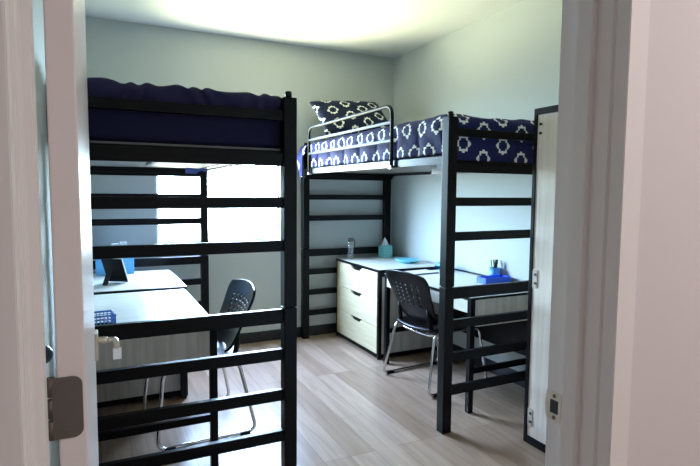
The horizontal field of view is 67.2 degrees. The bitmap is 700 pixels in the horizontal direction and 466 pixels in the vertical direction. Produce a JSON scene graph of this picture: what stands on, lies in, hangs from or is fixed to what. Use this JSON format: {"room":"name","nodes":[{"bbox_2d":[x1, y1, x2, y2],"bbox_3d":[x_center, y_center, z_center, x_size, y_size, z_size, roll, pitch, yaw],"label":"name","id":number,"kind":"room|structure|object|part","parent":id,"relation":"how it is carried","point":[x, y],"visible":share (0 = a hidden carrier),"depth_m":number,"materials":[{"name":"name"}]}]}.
{"room":"dormitory hallway","nodes":[
{"label":"dormitory hallway","id":0,"kind":"room"},
{"bbox_2d":[32,0,59,465],"bbox_3d":[-1.408,-0.177,2.451,0.165,2.774,4.086,-2,5,-26],"label":"wall","id":1,"kind":"structure","parent":0,"point":[38,19],"depth_m":1.87,"materials":[{"name":"paint"}]},
{"bbox_2d":[43,0,121,465],"bbox_3d":[-0.565,0.266,1.138,0.148,2.084,0.908,-2,5,-25],"label":"door","id":2,"kind":"structure","parent":1,"relation":"in","point":[72,403],"depth_m":0.71,"materials":[{"name":"paint"}]},
{"bbox_3d":[-0.685,0.320,1.486,0.064,0.080,0.099,-2,5,-25],"label":"handle","id":3,"kind":"part","parent":2,"relation":"part of","materials":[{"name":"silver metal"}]},
{"bbox_2d":[85,16,393,332],"bbox_3d":[-0.915,-0.363,4.888,2.948,2.774,0.120,-2,5,-26],"label":"wall","id":4,"kind":"structure","parent":0,"point":[124,52],"depth_m":4.83,"materials":[{"name":"paint"}]},
{"bbox_2d":[156,166,278,243],"bbox_3d":[-1.178,-0.569,4.755,1.104,1.300,0.060,-2,5,-26],"label":"window","id":5,"kind":"structure","parent":4,"relation":"in","point":[276,237],"depth_m":4.90,"materials":[{"name":"white plastic"}]},
{"bbox_2d":[240,323,335,343],"bbox_3d":[-0.896,0.976,4.933,2.948,0.098,0.012,-2,5,-26],"label":"baseboard","id":6,"kind":"structure","parent":4,"relation":"attached to","point":[251,337],"depth_m":5.02,"materials":[{"name":"black rubber"}]},
{"bbox_2d":[85,0,525,57],"bbox_3d":[-0.011,-1.646,2.944,3.188,0.100,4.209,-2,5,-26],"label":"ceiling","id":7,"kind":"structure","parent":0,"point":[383,28],"depth_m":4.15,"materials":[{"name":"paint"}]},
{"bbox_2d":[97,333,544,465],"bbox_3d":[-0.060,1.215,3.222,3.188,0.100,4.086,-2,5,-26],"label":"floor","id":8,"kind":"structure","parent":0,"point":[351,412],"depth_m":3.31,"materials":[{"name":"wood"}]},
{"bbox_2d":[93,269,187,407],"bbox_3d":[-1.601,0.720,3.854,0.668,0.765,0.868,-2,5,-26],"label":"base cabinet","id":9,"kind":"object","parent":8,"relation":"on","point":[110,394],"visible":0.25,"depth_m":3.54,"materials":[{"name":"grey wood"}]},
{"bbox_2d":[95,258,133,275],"bbox_3d":[-1.829,0.230,4.096,0.275,0.170,0.159,-2,5,-26],"label":"storage basket","id":10,"kind":"object","parent":9,"relation":"on","point":[128,262],"visible":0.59,"depth_m":4.06,"materials":[{"name":"blue plastic"}]},
{"bbox_2d":[101,258,128,285],"bbox_3d":[-1.645,0.261,3.638,0.150,0.177,0.171,1,4,8],"label":"picture frame","id":11,"kind":"object","parent":9,"relation":"on","point":[115,271],"visible":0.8,"depth_m":3.65,"materials":[{"name":"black plastic"}]},
{"bbox_3d":[-1.652,0.295,3.594,0.036,0.116,0.078,1,4,8],"label":"easel leg","id":12,"kind":"part","parent":11,"relation":"part of","materials":[{"name":"black"}]},
{"bbox_3d":[-1.420,0.758,3.480,0.604,0.660,0.014,-2,5,-26],"label":"panel","id":13,"kind":"part","parent":9,"relation":"part of","materials":[{"name":"grey wood"}]},
{"bbox_2d":[94,289,218,465],"bbox_3d":[-1.190,0.791,2.979,0.664,0.764,1.066,-2,5,-26],"label":"desk","id":14,"kind":"object","parent":8,"relation":"on","point":[173,303],"visible":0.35,"depth_m":2.62,"materials":[{"name":"laminate"}]},
{"bbox_2d":[94,310,115,324],"bbox_3d":[-1.198,0.420,2.546,0.108,0.067,0.122,-3,5,-34],"label":"wire basket","id":15,"kind":"object","parent":14,"relation":"on","point":[113,315],"visible":0.42,"depth_m":2.52,"materials":[{"name":"blue plastic"}]},
{"bbox_3d":[-0.962,0.564,2.498,0.582,0.176,0.018,-2,5,-26],"label":"panel","id":16,"kind":"part","parent":14,"relation":"part of","materials":[{"name":"grey wood"}]},
{"bbox_3d":[-1.133,0.759,3.572,0.036,0.737,0.036,-2,5,-26],"label":"leg","id":17,"kind":"part","parent":14,"relation":"part of","materials":[{"name":"black metal"}]},
{"bbox_3d":[-0.688,0.834,2.658,0.036,0.737,0.036,-2,5,-26],"label":"leg","id":18,"kind":"part","parent":14,"relation":"part of","materials":[{"name":"black metal"}]},
{"bbox_2d":[88,91,296,465],"bbox_3d":[-1.170,0.212,3.299,0.956,1.870,2.274,-2,5,-25],"label":"bed","id":19,"kind":"object","parent":8,"relation":"on","point":[106,157],"visible":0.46,"depth_m":2.37,"materials":[{"name":"black metal"}]},
{"bbox_2d":[88,108,279,148],"bbox_3d":[-1.163,-0.538,3.240,0.884,0.150,2.140,-2,5,-25],"label":"mattress","id":20,"kind":"object","parent":19,"relation":"on","point":[104,124],"visible":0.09,"depth_m":2.27,"materials":[{"name":"blue fabric"}]},
{"bbox_2d":[87,77,280,110],"bbox_3d":[-1.155,-0.651,3.223,0.925,0.154,2.180,-2,5,-25],"label":"comforter","id":21,"kind":"object","parent":20,"relation":"on","point":[96,86],"visible":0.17,"depth_m":2.25,"materials":[{"name":"blue fabric"}]},
{"bbox_2d":[185,168,206,173],"bbox_3d":[-1.214,-0.499,4.164,0.165,0.060,0.008,-2,5,-26],"label":"sheet corner","id":22,"kind":"object","parent":19,"relation":"hanging from","point":[188,170],"visible":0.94,"depth_m":4.15,"materials":[{"name":"blue fabric"}]},
{"bbox_3d":[-1.242,0.134,4.487,0.062,1.840,0.062,-2,5,-25],"label":"post","id":23,"kind":"part","parent":19,"relation":"part of","materials":[{"name":"black metal"}]},
{"bbox_3d":[-0.770,-0.438,3.437,0.075,0.094,2.158,-2,5,-25],"label":"rail","id":24,"kind":"part","parent":19,"relation":"part of","materials":[{"name":"black metal"}]},
{"bbox_3d":[-0.290,0.296,2.497,0.062,1.840,0.062,-2,5,-25],"label":"post","id":25,"kind":"part","parent":19,"relation":"part of","materials":[{"name":"black metal"}]},
{"bbox_2d":[142,279,255,450],"bbox_3d":[-0.902,0.732,3.189,0.614,0.854,0.576,-2,5,-29],"label":"chair","id":26,"kind":"object","parent":8,"relation":"on","point":[240,293],"visible":0.59,"depth_m":3.21,"materials":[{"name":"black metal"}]},
{"bbox_3d":[-0.927,0.940,3.193,0.561,0.433,0.571,-2,5,-29],"label":"sled frame","id":27,"kind":"part","parent":26,"relation":"part of","materials":[{"name":"silver metal"}]},
{"bbox_3d":[-0.913,0.737,3.184,0.453,0.068,0.476,-2,5,-29],"label":"seat","id":28,"kind":"part","parent":26,"relation":"part of","materials":[{"name":"black plastic"}]},
{"bbox_3d":[-0.725,0.493,3.268,0.212,0.388,0.490,-2,5,-29],"label":"backrest","id":29,"kind":"part","parent":26,"relation":"part of","materials":[{"name":"black plastic"}]},
{"bbox_2d":[336,255,439,359],"bbox_3d":[0.349,0.650,4.942,0.668,0.765,0.868,-2,5,-26],"label":"dresser","id":30,"kind":"object","parent":8,"relation":"on","point":[360,281],"visible":0.71,"depth_m":4.65,"materials":[{"name":"grey wood"}]},
{"bbox_2d":[348,238,354,247],"bbox_3d":[0.009,0.148,5.128,0.074,0.200,0.066,1,5,12],"label":"water bottle","id":31,"kind":"object","parent":30,"relation":"on","point":[349,239],"visible":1,"depth_m":5.10,"materials":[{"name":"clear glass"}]},
{"bbox_3d":[0.059,0.649,4.800,0.018,0.228,0.800,-2,5,-26],"label":"drawer","id":32,"kind":"part","parent":30,"relation":"part of","materials":[{"name":"beige laminate"}]},
{"bbox_3d":[0.057,0.880,4.818,0.018,0.228,0.800,-2,5,-26],"label":"drawer","id":33,"kind":"part","parent":30,"relation":"part of","materials":[{"name":"beige laminate"}]},
{"bbox_3d":[0.061,0.417,4.782,0.018,0.228,0.800,-2,5,-26],"label":"drawer","id":34,"kind":"part","parent":30,"relation":"part of","materials":[{"name":"beige laminate"}]},
{"bbox_2d":[378,237,391,257],"bbox_3d":[0.353,0.141,5.253,0.102,0.200,0.102,-2,5,-33],"label":"tissue box","id":35,"kind":"object","parent":30,"relation":"on","point":[384,250],"visible":1,"depth_m":5.22,"materials":[{"name":"cardboard"}]},
{"bbox_2d":[395,257,419,262],"bbox_3d":[0.531,0.256,4.870,0.232,0.034,0.232,-2,5,-26],"label":"plate","id":36,"kind":"object","parent":30,"relation":"on","point":[402,259],"visible":1,"depth_m":4.83,"materials":[{"name":"teal plastic"}]},
{"bbox_3d":[0.533,0.688,4.569,0.604,0.660,0.014,-2,5,-26],"label":"panel","id":37,"kind":"part","parent":30,"relation":"part of","materials":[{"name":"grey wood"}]},
{"bbox_2d":[301,105,533,433],"bbox_3d":[0.456,0.090,4.226,0.984,1.994,2.274,-2,5,-26],"label":"bed","id":38,"kind":"object","parent":8,"relation":"on","point":[447,164],"visible":0.73,"depth_m":3.22,"materials":[{"name":"black metal"}]},
{"bbox_3d":[-0.426,0.098,5.025,0.062,1.840,0.062,-2,5,-26],"label":"post","id":39,"kind":"part","parent":38,"relation":"part of","materials":[{"name":"black metal"}]},
{"bbox_3d":[-0.047,-0.695,4.118,0.025,0.420,1.470,-2,5,-26],"label":"guard rail","id":40,"kind":"part","parent":38,"relation":"part of","materials":[{"name":"silver metal"}]},
{"bbox_3d":[0.082,-0.474,3.993,0.075,0.094,2.158,-2,5,-26],"label":"rail","id":41,"kind":"part","parent":38,"relation":"part of","materials":[{"name":"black metal"}]},
{"bbox_2d":[313,154,441,167],"bbox_3d":[0.470,-0.589,4.187,0.816,0.130,2.121,-2,5,-26],"label":"mattress","id":42,"kind":"object","parent":38,"relation":"on","point":[424,156],"visible":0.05,"depth_m":3.63,"materials":[{"name":"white fabric"}]},
{"bbox_2d":[297,114,533,178],"bbox_3d":[0.423,-0.616,4.177,0.986,0.361,2.205,-2,5,-26],"label":"comforter","id":43,"kind":"object","parent":42,"relation":"on","point":[418,138],"visible":0.79,"depth_m":3.29,"materials":[{"name":"blue fabric"}]},
{"bbox_2d":[309,101,389,134],"bbox_3d":[0.026,-1.072,4.900,0.758,0.382,0.336,-2,5,-28],"label":"pillow","id":44,"kind":"object","parent":43,"relation":"on","point":[326,111],"visible":0.75,"depth_m":4.79,"materials":[{"name":"fabric"}]},
{"bbox_3d":[0.374,0.074,5.424,0.062,1.840,0.062,-2,5,-26],"label":"post","id":45,"kind":"part","parent":38,"relation":"part of","materials":[{"name":"black metal"}]},
{"bbox_3d":[0.863,-0.498,4.382,0.075,0.094,2.158,-2,5,-26],"label":"rail","id":46,"kind":"part","parent":38,"relation":"part of","materials":[{"name":"black metal"}]},
{"bbox_3d":[0.562,0.260,3.053,0.062,1.840,0.062,-2,5,-26],"label":"post","id":47,"kind":"part","parent":38,"relation":"part of","materials":[{"name":"black metal"}]},
{"bbox_2d":[383,269,486,397],"bbox_3d":[0.616,0.684,3.953,0.614,0.854,0.576,-2,5,-31],"label":"chair","id":48,"kind":"object","parent":8,"relation":"on","point":[412,294],"visible":0.95,"depth_m":3.79,"materials":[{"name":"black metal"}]},
{"bbox_3d":[0.446,0.459,3.832,0.212,0.388,0.490,-2,5,-31],"label":"backrest","id":49,"kind":"part","parent":48,"relation":"part of","materials":[{"name":"black plastic"}]},
{"bbox_3d":[0.627,0.689,3.960,0.453,0.068,0.476,-2,5,-31],"label":"seat","id":50,"kind":"part","parent":48,"relation":"part of","materials":[{"name":"black plastic"}]},
{"bbox_3d":[0.637,0.891,3.983,0.561,0.433,0.571,-2,5,-31],"label":"sled frame","id":51,"kind":"part","parent":48,"relation":"part of","materials":[{"name":"silver metal"}]},
{"bbox_2d":[384,268,527,413],"bbox_3d":[0.815,0.729,3.982,0.664,0.764,1.110,-2,5,-26],"label":"desk","id":52,"kind":"object","parent":8,"relation":"on","point":[511,331],"visible":0.41,"depth_m":3.66,"materials":[{"name":"laminate"}]},
{"bbox_3d":[0.304,0.712,4.324,0.036,0.737,0.036,-2,5,-26],"label":"leg","id":53,"kind":"part","parent":52,"relation":"part of","materials":[{"name":"black metal"}]},
{"bbox_2d":[406,269,438,274],"bbox_3d":[0.574,0.323,4.338,0.260,0.010,0.180,-2,5,-29],"label":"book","id":54,"kind":"object","parent":52,"relation":"on","point":[424,271],"visible":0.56,"depth_m":4.30,"materials":[{"name":"white paper"}]},
{"bbox_3d":[0.530,0.432,3.820,0.014,0.080,1.026,-2,5,-26],"label":"drawer","id":55,"kind":"part","parent":52,"relation":"part of","materials":[{"name":"laminate"}]},
{"bbox_3d":[0.768,0.790,3.370,0.036,0.737,0.036,-2,5,-26],"label":"leg","id":56,"kind":"part","parent":52,"relation":"part of","materials":[{"name":"black metal"}]},
{"bbox_3d":[1.089,0.609,4.105,0.016,0.484,1.028,-2,5,-26],"label":"panel","id":57,"kind":"part","parent":52,"relation":"part of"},
{"bbox_2d":[477,274,510,283],"bbox_3d":[1.063,0.343,3.898,0.235,0.045,0.100,-2,5,-26],"label":"tray","id":58,"kind":"object","parent":52,"relation":"on","point":[489,279],"visible":0.96,"depth_m":3.86,"materials":[{"name":"blue plastic"}]},
{"bbox_2d":[489,267,499,274],"bbox_3d":[1.105,0.310,4.027,0.080,0.092,0.080,-2,5,-26],"label":"pen cup","id":59,"kind":"object","parent":58,"relation":"on","point":[492,271],"visible":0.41,"depth_m":3.99,"materials":[{"name":"blue plastic"}]},
{"bbox_3d":[1.050,0.503,3.481,0.582,0.176,0.018,-2,5,-26],"label":"panel","id":60,"kind":"part","parent":52,"relation":"part of","materials":[{"name":"grey wood"}]},
{"bbox_2d":[523,105,558,452],"bbox_3d":[1.472,0.281,2.667,0.614,1.871,0.915,-2,5,-26],"label":"wardrobe","id":61,"kind":"object","parent":8,"relation":"on","point":[545,118],"visible":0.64,"depth_m":2.87,"materials":[{"name":"white wood"}]},
{"bbox_2d":[391,0,561,371],"bbox_3d":[1.331,-0.259,3.780,0.120,2.774,4.086,-2,5,-26],"label":"wall","id":62,"kind":"structure","parent":0,"point":[505,64],"depth_m":4.21,"materials":[{"name":"paint"}]},
{"bbox_2d":[453,344,524,387],"bbox_3d":[1.290,1.081,3.796,0.012,0.098,3.954,-2,5,-26],"label":"baseboard","id":63,"kind":"structure","parent":62,"relation":"attached to","point":[477,361],"depth_m":4.13,"materials":[{"name":"black rubber"}]},
{"bbox_2d":[627,0,699,465],"bbox_3d":[0.230,-0.045,0.913,4.613,2.774,0.123,-2,5,-26],"label":"wall","id":64,"kind":"structure","parent":0,"point":[664,420],"depth_m":1.05,"materials":[{"name":"paint"}]},
{"bbox_2d":[0,0,650,465],"bbox_3d":[0.035,0.269,0.843,1.038,2.156,0.154,-2,5,-26],"label":"trim","id":65,"kind":"structure","parent":64,"relation":"attached to","point":[604,53],"depth_m":0.97,"materials":[{"name":"paint"}]},
{"bbox_3d":[0.431,0.362,1.106,0.014,0.060,0.042,-2,5,-26],"label":"strike plate","id":66,"kind":"part","parent":65,"relation":"part of","materials":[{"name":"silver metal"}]}
]}

